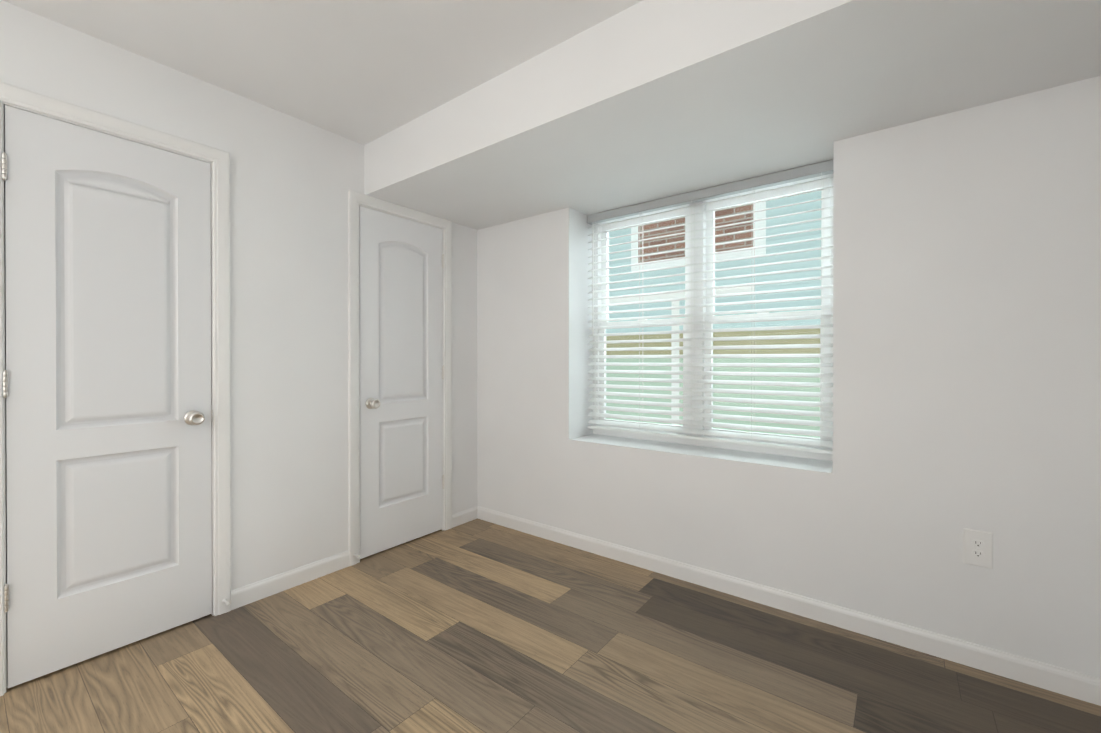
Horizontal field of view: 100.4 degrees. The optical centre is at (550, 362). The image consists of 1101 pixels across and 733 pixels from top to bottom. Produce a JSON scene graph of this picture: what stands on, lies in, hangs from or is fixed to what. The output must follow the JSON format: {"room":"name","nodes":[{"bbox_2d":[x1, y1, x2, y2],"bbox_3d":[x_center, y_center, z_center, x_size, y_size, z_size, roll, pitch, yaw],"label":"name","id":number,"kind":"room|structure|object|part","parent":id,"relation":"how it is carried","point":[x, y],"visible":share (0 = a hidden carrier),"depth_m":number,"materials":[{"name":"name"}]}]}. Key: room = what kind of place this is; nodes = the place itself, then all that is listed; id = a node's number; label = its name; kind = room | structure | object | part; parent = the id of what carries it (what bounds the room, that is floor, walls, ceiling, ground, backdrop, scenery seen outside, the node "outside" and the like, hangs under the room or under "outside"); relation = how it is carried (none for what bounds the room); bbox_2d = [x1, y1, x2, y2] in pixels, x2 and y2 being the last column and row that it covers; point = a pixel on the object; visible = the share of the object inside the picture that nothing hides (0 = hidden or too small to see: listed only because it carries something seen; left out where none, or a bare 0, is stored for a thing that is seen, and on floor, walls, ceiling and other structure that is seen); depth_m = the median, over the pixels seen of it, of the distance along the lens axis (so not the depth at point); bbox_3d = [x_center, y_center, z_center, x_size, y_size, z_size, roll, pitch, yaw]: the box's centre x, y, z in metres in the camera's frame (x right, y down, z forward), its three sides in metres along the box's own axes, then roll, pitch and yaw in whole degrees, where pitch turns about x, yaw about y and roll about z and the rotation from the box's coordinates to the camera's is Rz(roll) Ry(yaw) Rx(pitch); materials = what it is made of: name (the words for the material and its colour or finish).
{"room":"empty bedroom","nodes":[
{"label":"empty bedroom","id":0,"kind":"room"},
{"bbox_2d":[0,0,477,589],"bbox_3d":[-2.040,-0.051,1.549,0.120,2.430,4.770,0,0,37],"label":"wall","id":1,"kind":"structure","parent":0,"point":[292,180],"depth_m":2.31,"materials":[{"name":"paint"}]},
{"bbox_2d":[2,105,230,687],"bbox_3d":[-1.704,0.124,1.862,0.105,2.055,0.668,0,0,37],"label":"door","id":2,"kind":"structure","parent":1,"relation":"in","point":[107,385],"depth_m":1.81,"materials":[{"name":"paint"}]},
{"bbox_3d":[-1.488,1.105,2.108,0.056,0.020,0.020,0,0,37],"label":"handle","id":3,"kind":"part","parent":2,"relation":"part of","materials":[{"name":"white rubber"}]},
{"bbox_2d":[0,82,451,695],"bbox_3d":[-1.369,0.091,2.413,0.137,2.139,2.076,0,0,37],"label":"door frame","id":4,"kind":"structure","parent":1,"relation":"attached to","point":[222,374],"depth_m":2.11,"materials":[{"name":"white wood"}]},
{"bbox_2d":[231,550,349,609],"bbox_3d":[-1.323,1.118,2.382,0.013,0.087,0.580,0,0,37],"label":"baseboard","id":5,"kind":"structure","parent":1,"relation":"attached to","point":[253,592],"depth_m":2.34,"materials":[{"name":"white wood"}]},
{"bbox_2d":[353,206,443,558],"bbox_3d":[-0.925,0.119,2.880,0.105,2.055,0.668,0,0,37],"label":"door","id":6,"kind":"structure","parent":1,"relation":"in","point":[401,263],"depth_m":2.88,"materials":[{"name":"white wood"}]},
{"bbox_3d":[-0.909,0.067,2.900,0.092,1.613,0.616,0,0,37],"label":"knob","id":7,"kind":"part","parent":6,"relation":"part of","materials":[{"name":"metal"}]},
{"bbox_2d":[3,0,642,144],"bbox_3d":[-0.656,-1.312,0.736,3.300,0.100,5.170,0,0,37],"label":"ceiling","id":8,"kind":"structure","parent":0,"point":[364,72],"depth_m":1.82,"materials":[{"name":"paint"}]},
{"bbox_2d":[364,0,1100,229],"bbox_3d":[0.399,-1.121,2.115,3.060,0.293,0.900,0,0,37],"label":"soffit beam","id":9,"kind":"structure","parent":8,"relation":"attached to","point":[643,94],"depth_m":1.72,"materials":[{"name":"paint"}]},
{"bbox_2d":[0,518,1100,732],"bbox_3d":[-0.656,1.218,0.747,3.300,0.100,5.170,0,0,37],"label":"floor","id":10,"kind":"structure","parent":0,"point":[477,625],"depth_m":1.74,"materials":[{"name":"wood"}]},
{"bbox_2d":[477,76,1100,678],"bbox_3d":[0.794,-0.055,2.635,3.300,2.430,0.400,0,0,37],"label":"wall","id":11,"kind":"structure","parent":0,"point":[967,318],"depth_m":1.87,"materials":[{"name":"paint"}]},
{"bbox_2d":[588,174,832,460],"bbox_3d":[0.856,-0.244,2.692,1.430,1.467,0.163,0,0,37],"label":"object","id":12,"kind":"structure","parent":11,"relation":"in","point":[705,313],"depth_m":2.60,"materials":[{"name":"white plastic"}]},
{"bbox_2d":[587,160,832,224],"bbox_3d":[0.823,-0.950,2.645,1.418,0.053,0.063,0,0,37],"label":"blind headrail","id":13,"kind":"object","parent":12,"relation":"attached to","point":[790,175],"visible":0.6,"depth_m":2.53,"materials":[{"name":"grey plastic"}]},
{"bbox_2d":[592,221,599,415],"bbox_3d":[0.302,-0.252,3.032,0.071,1.354,0.014,0,0,-41],"label":"blind cord","id":14,"kind":"object","parent":13,"relation":"hanging from","point":[595,221],"depth_m":3.01,"materials":[{"name":"white fabric"}]},
{"bbox_2d":[639,212,642,430],"bbox_3d":[0.566,-0.251,2.844,0.008,1.354,0.051,0,0,37],"label":"blind cord","id":15,"kind":"object","parent":13,"relation":"hanging from","point":[639,212],"depth_m":2.83,"materials":[{"name":"white fabric"}]},
{"bbox_2d":[691,201,694,436],"bbox_3d":[0.825,-0.250,2.646,0.008,1.354,0.051,0,0,37],"label":"blind cord","id":16,"kind":"object","parent":13,"relation":"hanging from","point":[691,201],"depth_m":2.63,"materials":[{"name":"white fabric"}]},
{"bbox_2d":[751,188,754,442],"bbox_3d":[1.084,-0.249,2.448,0.008,1.354,0.051,0,0,37],"label":"blind cord","id":17,"kind":"object","parent":13,"relation":"hanging from","point":[754,188],"depth_m":2.44,"materials":[{"name":"white fabric"}]},
{"bbox_2d":[821,173,823,447],"bbox_3d":[1.337,-0.248,2.254,0.008,1.354,0.051,0,0,37],"label":"blind cord","id":18,"kind":"object","parent":13,"relation":"hanging from","point":[822,321],"depth_m":2.25,"materials":[{"name":"white fabric"}]},
{"bbox_3d":[0.823,0.435,2.650,1.410,0.018,0.052,0,0,37],"label":"window blind bottom rail","id":19,"kind":"part","parent":12,"relation":"part of","materials":[{"name":"white plastic"}]},
{"bbox_2d":[471,506,1098,704],"bbox_3d":[0.657,1.117,2.486,3.030,0.087,0.013,0,0,37],"label":"baseboard","id":20,"kind":"structure","parent":11,"relation":"attached to","point":[1070,683],"depth_m":2.01,"materials":[{"name":"white wood"}]},
{"bbox_2d":[963,528,992,568],"bbox_3d":[1.625,0.709,1.744,0.082,0.135,0.009,0,0,37],"label":"electrical outlet plate","id":21,"kind":"object","parent":11,"relation":"attached to","point":[977,548],"visible":1,"depth_m":1.74,"materials":[{"name":"white plastic"}]},
{"bbox_2d":[1099,678,1100,705],"bbox_3d":[0.469,1.129,-0.291,0.013,0.087,4.650,0,0,37],"label":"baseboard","id":22,"kind":"structure","parent":11,"relation":"attached to","point":[1099,678],"depth_m":1.55,"materials":[{"name":"white wood"}]},
{"bbox_3d":[1.102,1.580,3.917,10.000,0.050,2.000,0,0,37],"label":"ground","id":23,"kind":"structure","parent":0,"visible":0},
{"bbox_2d":[606,358,819,437],"bbox_3d":[1.139,0.804,3.962,8.000,1.700,0.120,0,0,37],"label":"grass lawn","id":24,"kind":"structure","parent":23,"relation":"on","point":[755,378],"depth_m":3.62,"materials":[{"name":"green plant"}]},
{"bbox_2d":[609,285,753,424],"bbox_3d":[1.002,0.179,3.944,1.400,1.550,0.050,0,0,37],"label":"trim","id":25,"kind":"structure","parent":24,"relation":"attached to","point":[742,289],"depth_m":3.88,"materials":[{"name":"white"}]},
{"bbox_2d":[606,328,819,354],"bbox_3d":[1.148,-0.156,3.969,8.000,0.220,0.150,0,0,37],"label":"ledge","id":26,"kind":"object","parent":24,"relation":"on","point":[760,342],"depth_m":3.62,"materials":[{"name":"beige"}]},
{"label":"outside","id":27,"kind":"structure","parent":0,"visible":0},
{"bbox_2d":[606,191,820,332],"bbox_3d":[1.741,-1.099,4.740,10.000,5.500,0.100,0,0,37],"label":"house siding","id":28,"kind":"object","parent":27,"point":[787,229],"depth_m":4.42,"materials":[{"name":"teal"}]},
{"bbox_2d":[638,204,752,262],"bbox_3d":[1.495,-1.569,4.787,1.210,0.960,0.119,0,0,37],"label":"window","id":29,"kind":"structure","parent":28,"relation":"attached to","point":[722,230],"depth_m":4.79,"materials":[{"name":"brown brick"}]},
{"bbox_2d":[631,201,765,271],"bbox_3d":[1.489,-1.534,4.779,1.370,1.030,0.139,0,0,37],"label":"trim","id":30,"kind":"structure","parent":29,"relation":"attached to","point":[760,242],"depth_m":4.47,"materials":[{"name":"white"}]}
]}

